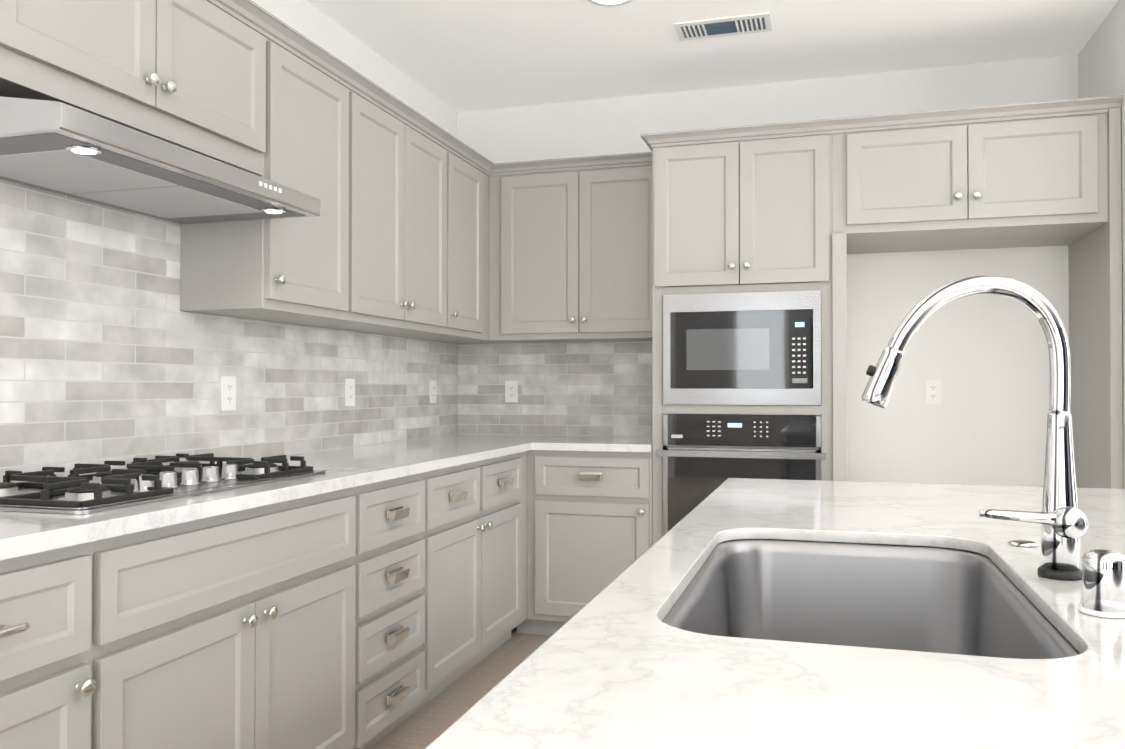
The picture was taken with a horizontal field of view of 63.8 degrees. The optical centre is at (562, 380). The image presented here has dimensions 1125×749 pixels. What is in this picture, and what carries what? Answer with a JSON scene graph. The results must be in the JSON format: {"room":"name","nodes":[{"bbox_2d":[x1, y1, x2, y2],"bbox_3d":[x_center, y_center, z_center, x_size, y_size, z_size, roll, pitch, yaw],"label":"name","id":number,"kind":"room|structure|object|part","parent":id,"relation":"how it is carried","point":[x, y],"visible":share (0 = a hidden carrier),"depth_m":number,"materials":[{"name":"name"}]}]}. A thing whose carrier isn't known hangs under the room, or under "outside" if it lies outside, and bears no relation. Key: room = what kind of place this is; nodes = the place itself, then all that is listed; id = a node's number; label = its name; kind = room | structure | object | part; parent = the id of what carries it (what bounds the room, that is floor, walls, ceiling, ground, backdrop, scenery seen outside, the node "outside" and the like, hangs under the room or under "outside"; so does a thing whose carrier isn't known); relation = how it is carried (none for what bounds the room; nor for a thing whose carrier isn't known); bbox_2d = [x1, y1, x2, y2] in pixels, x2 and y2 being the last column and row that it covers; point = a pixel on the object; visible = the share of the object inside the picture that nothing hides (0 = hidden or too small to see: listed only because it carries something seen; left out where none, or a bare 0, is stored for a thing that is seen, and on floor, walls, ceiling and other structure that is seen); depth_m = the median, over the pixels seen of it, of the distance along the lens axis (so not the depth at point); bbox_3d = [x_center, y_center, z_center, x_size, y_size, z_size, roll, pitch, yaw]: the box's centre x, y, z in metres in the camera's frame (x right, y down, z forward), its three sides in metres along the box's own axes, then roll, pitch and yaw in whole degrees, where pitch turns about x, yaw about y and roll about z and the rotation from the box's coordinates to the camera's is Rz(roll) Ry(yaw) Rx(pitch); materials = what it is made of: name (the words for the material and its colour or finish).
{"room":"kitchen","nodes":[
{"label":"kitchen","id":0,"kind":"room"},
{"bbox_2d":[201,0,456,341],"bbox_3d":[-1.851,-0.172,0.826,0.120,2.664,8.840,0,-1,16],"label":"wall","id":1,"kind":"structure","parent":0,"point":[310,21],"depth_m":3.92,"materials":[{"name":"white paint"}]},
{"bbox_2d":[0,0,275,179],"bbox_3d":[-1.179,-0.862,2.323,0.323,0.478,0.949,0,-1,16],"label":"upper cabinet","id":2,"kind":"object","parent":1,"relation":"attached to","point":[198,76],"depth_m":2.30,"materials":[{"name":"grey paint"}]},
{"bbox_2d":[0,96,320,224],"bbox_3d":[-1.087,-0.550,2.293,0.496,0.140,0.942,0,-1,16],"label":"range hood","id":3,"kind":"object","parent":2,"relation":"attached to","point":[60,148],"visible":1,"depth_m":2.14,"materials":[{"name":"silver metal"}]},
{"bbox_2d":[0,180,459,482],"bbox_3d":[-1.145,-0.170,2.988,0.008,0.890,4.048,0,-1,16],"label":"backsplash","id":4,"kind":"structure","parent":1,"relation":"attached to","point":[110,350],"depth_m":2.69,"materials":[{"name":"tile"}]},
{"bbox_2d":[221,376,235,410],"bbox_3d":[-1.121,0.044,3.036,0.008,0.115,0.070,0,-1,16],"label":"electrical outlet","id":5,"kind":"object","parent":4,"relation":"attached to","point":[228,393],"visible":1,"depth_m":3.03,"materials":[{"name":"white plastic"}]},
{"bbox_2d":[345,379,354,405],"bbox_3d":[-0.894,0.051,3.806,0.008,0.115,0.070,0,-1,16],"label":"electrical outlet","id":6,"kind":"object","parent":4,"relation":"attached to","point":[349,392],"visible":1,"depth_m":3.80,"materials":[{"name":"white plastic"}]},
{"bbox_2d":[430,380,436,402],"bbox_3d":[-0.659,0.058,4.604,0.008,0.115,0.070,0,-1,16],"label":"electrical outlet","id":7,"kind":"object","parent":4,"relation":"attached to","point":[433,385],"visible":1,"depth_m":4.60,"materials":[{"name":"white plastic"}]},
{"bbox_2d":[180,17,355,323],"bbox_3d":[-0.975,-0.655,3.011,0.323,0.880,0.490,0,-1,16],"label":"upper cabinet","id":8,"kind":"object","parent":1,"relation":"attached to","point":[302,270],"depth_m":2.91,"materials":[{"name":"grey paint"}]},
{"bbox_2d":[294,71,451,338],"bbox_3d":[-0.785,-0.649,3.655,0.323,0.880,0.853,0,-1,16],"label":"upper cabinet","id":9,"kind":"object","parent":1,"relation":"attached to","point":[421,227],"depth_m":3.59,"materials":[{"name":"grey paint"}]},
{"bbox_2d":[416,136,487,343],"bbox_3d":[-0.602,-0.644,4.274,0.323,0.880,0.438,0,-1,16],"label":"upper cabinet","id":10,"kind":"object","parent":1,"relation":"attached to","point":[467,164],"depth_m":4.27,"materials":[{"name":"grey paint"}]},
{"bbox_2d":[484,164,499,342],"bbox_3d":[-0.462,-0.620,4.681,0.363,0.840,0.422,0,-1,16],"label":"upper cabinet","id":11,"kind":"object","parent":1,"relation":"attached to","point":[491,173],"depth_m":4.55,"materials":[{"name":"grey paint"}]},
{"bbox_2d":[369,627,550,748],"bbox_3d":[1.468,1.177,-0.165,7.040,0.050,8.840,0,-1,16],"label":"floor","id":12,"kind":"structure","parent":0,"point":[430,722],"depth_m":3.38,"materials":[{"name":"brown wood"}]},
{"bbox_2d":[0,537,115,748],"bbox_3d":[-1.244,0.732,1.522,0.643,0.870,0.535,0,-1,16],"label":"base cabinet","id":13,"kind":"object","parent":12,"relation":"on","point":[58,606],"depth_m":1.62,"materials":[{"name":"grey paint"}]},
{"bbox_2d":[0,434,551,560],"bbox_3d":[-0.832,0.291,2.892,0.660,0.035,4.048,0,-1,16],"label":"countertop","id":14,"kind":"structure","parent":13,"relation":"on","point":[24,533],"depth_m":2.26,"materials":[{"name":"stone"}]},
{"bbox_2d":[0,453,325,513],"bbox_3d":[-1.052,0.241,2.276,0.500,0.052,0.914,0,-1,16],"label":"cooktop","id":15,"kind":"object","parent":14,"relation":"in","point":[103,488],"visible":1,"depth_m":2.14,"materials":[{"name":"silver metal"}]},
{"bbox_2d":[116,484,367,748],"bbox_3d":[-1.029,0.738,2.249,0.643,0.870,0.980,0,-1,16],"label":"base cabinet","id":16,"kind":"object","parent":12,"relation":"on","point":[367,616],"depth_m":2.14,"materials":[{"name":"grey paint"}]},
{"bbox_2d":[368,470,435,748],"bbox_3d":[-0.824,0.745,2.944,0.643,0.870,0.470,0,-1,16],"label":"base cabinet","id":17,"kind":"object","parent":12,"relation":"on","point":[401,511],"depth_m":2.90,"materials":[{"name":"grey paint"}]},
{"bbox_2d":[436,450,535,695],"bbox_3d":[-0.607,0.751,3.680,0.643,0.870,1.064,0,-1,16],"label":"base cabinet","id":18,"kind":"object","parent":12,"relation":"on","point":[484,507],"depth_m":3.59,"materials":[{"name":"grey paint"}]},
{"bbox_2d":[536,450,652,635],"bbox_3d":[0.200,0.757,4.366,0.585,0.870,0.628,0,-1,16],"label":"base cabinet","id":19,"kind":"object","parent":12,"relation":"on","point":[594,510],"depth_m":4.08,"materials":[{"name":"grey paint"}]},
{"bbox_2d":[536,435,652,452],"bbox_3d":[0.221,0.305,4.353,0.534,0.035,0.649,0,-1,16],"label":"countertop","id":20,"kind":"structure","parent":19,"relation":"on","point":[557,442],"depth_m":4.10,"materials":[{"name":"stone"}]},
{"bbox_2d":[660,411,823,538],"bbox_3d":[0.835,0.508,4.119,0.667,0.702,0.530,0,-1,16],"label":"oven","id":21,"kind":"object","parent":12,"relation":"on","point":[700,450],"depth_m":3.89,"materials":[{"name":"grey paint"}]},
{"bbox_2d":[656,403,827,414],"bbox_3d":[0.852,0.130,4.190,0.727,0.040,0.608,0,-1,16],"label":"trim","id":22,"kind":"structure","parent":21,"relation":"on","point":[772,408],"depth_m":3.88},
{"bbox_3d":[0.491,0.722,1.256,0.795,0.884,2.295,0,-1,16],"label":"kitchen island","id":23,"kind":"object","parent":12,"relation":"on","visible":0},
{"bbox_2d":[425,478,1124,748],"bbox_3d":[0.690,0.234,1.201,1.180,0.089,2.365,0,-1,16],"label":"island countertop","id":24,"kind":"structure","parent":23,"relation":"on","point":[617,663],"depth_m":0.80,"materials":[{"name":"stone"}]},
{"bbox_2d":[662,539,1079,658],"bbox_3d":[0.390,0.394,1.215,0.485,0.228,0.785,0,-1,16],"label":"sink","id":25,"kind":"object","parent":24,"relation":"in","point":[929,599],"visible":0.33,"depth_m":1.52,"materials":[{"name":"silver metal"}]},
{"bbox_2d":[862,275,1087,580],"bbox_3d":[0.545,0.059,1.209,0.274,0.399,0.078,0,-1,16],"label":"faucet","id":26,"kind":"object","parent":24,"relation":"on","point":[1061,518],"visible":1,"depth_m":1.18,"materials":[{"name":"silver metal"}]},
{"bbox_2d":[1008,540,1037,546],"bbox_3d":[0.729,0.257,1.430,0.043,0.006,0.043,0,-1,16],"label":"cover","id":27,"kind":"object","parent":24,"relation":"on","point":[1025,543],"visible":0.96,"depth_m":1.42,"materials":[{"name":"silver metal"}]},
{"bbox_3d":[0.598,0.222,0.996,0.051,0.068,0.051,0,-1,16],"label":"soap dispenser cap","id":28,"kind":"part","parent":24,"relation":"part of","materials":[{"name":"silver metal"}]},
{"bbox_2d":[306,0,1118,111],"bbox_3d":[1.468,-1.537,-0.141,7.040,0.050,8.840,0,-1,16],"label":"ceiling","id":29,"kind":"structure","parent":0,"point":[464,55],"depth_m":3.94,"materials":[{"name":"white paint"}]},
{"bbox_2d":[588,0,632,5],"bbox_3d":[0.186,-1.476,3.469,0.190,0.006,0.190,0,-1,16],"label":"recessed light","id":30,"kind":"object","parent":29,"relation":"in","point":[609,2],"visible":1,"depth_m":3.53,"materials":[{"name":"white plastic"}]},
{"bbox_2d":[673,12,772,40],"bbox_3d":[0.672,-1.471,3.771,0.390,0.011,0.185,0,-1,16],"label":"ceiling vent","id":31,"kind":"object","parent":29,"relation":"in","point":[727,26],"visible":1,"depth_m":3.75,"materials":[{"name":"white plastic"}]},
{"bbox_2d":[660,287,823,394],"bbox_3d":[0.822,-0.166,4.081,0.667,0.417,0.422,0,-1,16],"label":"microwave","id":32,"kind":"object","parent":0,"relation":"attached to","point":[737,340],"depth_m":3.88,"materials":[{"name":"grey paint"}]},
{"bbox_2d":[457,54,1078,486],"bbox_3d":[2.759,-0.143,4.012,6.920,2.664,0.120,0,-1,16],"label":"wall","id":33,"kind":"structure","parent":0,"point":[983,358],"depth_m":4.27,"materials":[{"name":"white paint"}]},
{"bbox_2d":[460,341,652,436],"bbox_3d":[0.010,0.047,4.752,1.164,0.489,0.008,0,-1,16],"label":"backsplash","id":34,"kind":"structure","parent":33,"relation":"attached to","point":[565,388],"depth_m":4.76,"materials":[{"name":"tile"}]},
{"bbox_2d":[505,381,517,401],"bbox_3d":[-0.272,0.060,4.826,0.070,0.115,0.008,0,-1,16],"label":"electrical outlet","id":35,"kind":"object","parent":34,"relation":"attached to","point":[511,391],"visible":1,"depth_m":4.82,"materials":[{"name":"white plastic"}]},
{"bbox_2d":[488,152,651,342],"bbox_3d":[0.096,-0.641,4.568,0.891,0.880,0.323,0,-1,16],"label":"upper cabinet","id":36,"kind":"object","parent":33,"relation":"attached to","point":[576,232],"depth_m":4.41,"materials":[{"name":"grey paint"}]},
{"bbox_3d":[-0.369,-1.068,3.076,0.845,0.052,2.850,0,-1,16],"label":"crown","id":37,"kind":"part","parent":36,"relation":"part of","materials":[{"name":"grey paint"}]},
{"bbox_2d":[925,380,940,403],"bbox_3d":[1.741,0.055,4.241,0.070,0.115,0.008,0,-1,16],"label":"outlet","id":38,"kind":"object","parent":33,"relation":"attached to","point":[932,391],"visible":1,"depth_m":4.24,"materials":[{"name":"white plastic"}]},
{"bbox_2d":[828,96,1115,258],"bbox_3d":[1.709,-0.850,3.935,1.027,0.475,0.628,0,-1,16],"label":"upper cabinet","id":39,"kind":"object","parent":33,"relation":"attached to","point":[1032,174],"depth_m":3.65,"materials":[{"name":"grey paint"}]},
{"bbox_3d":[1.357,-1.060,4.024,1.923,0.052,0.646,0,-1,16],"label":"crown","id":40,"kind":"part","parent":39,"relation":"part of","materials":[{"name":"grey paint"}]},
{"bbox_2d":[1078,0,1124,488],"bbox_3d":[2.278,-0.146,3.674,0.120,2.664,0.800,0,-1,16],"label":"wall","id":41,"kind":"structure","parent":0,"point":[1101,63],"depth_m":3.60,"materials":[{"name":"white paint"}]}
]}

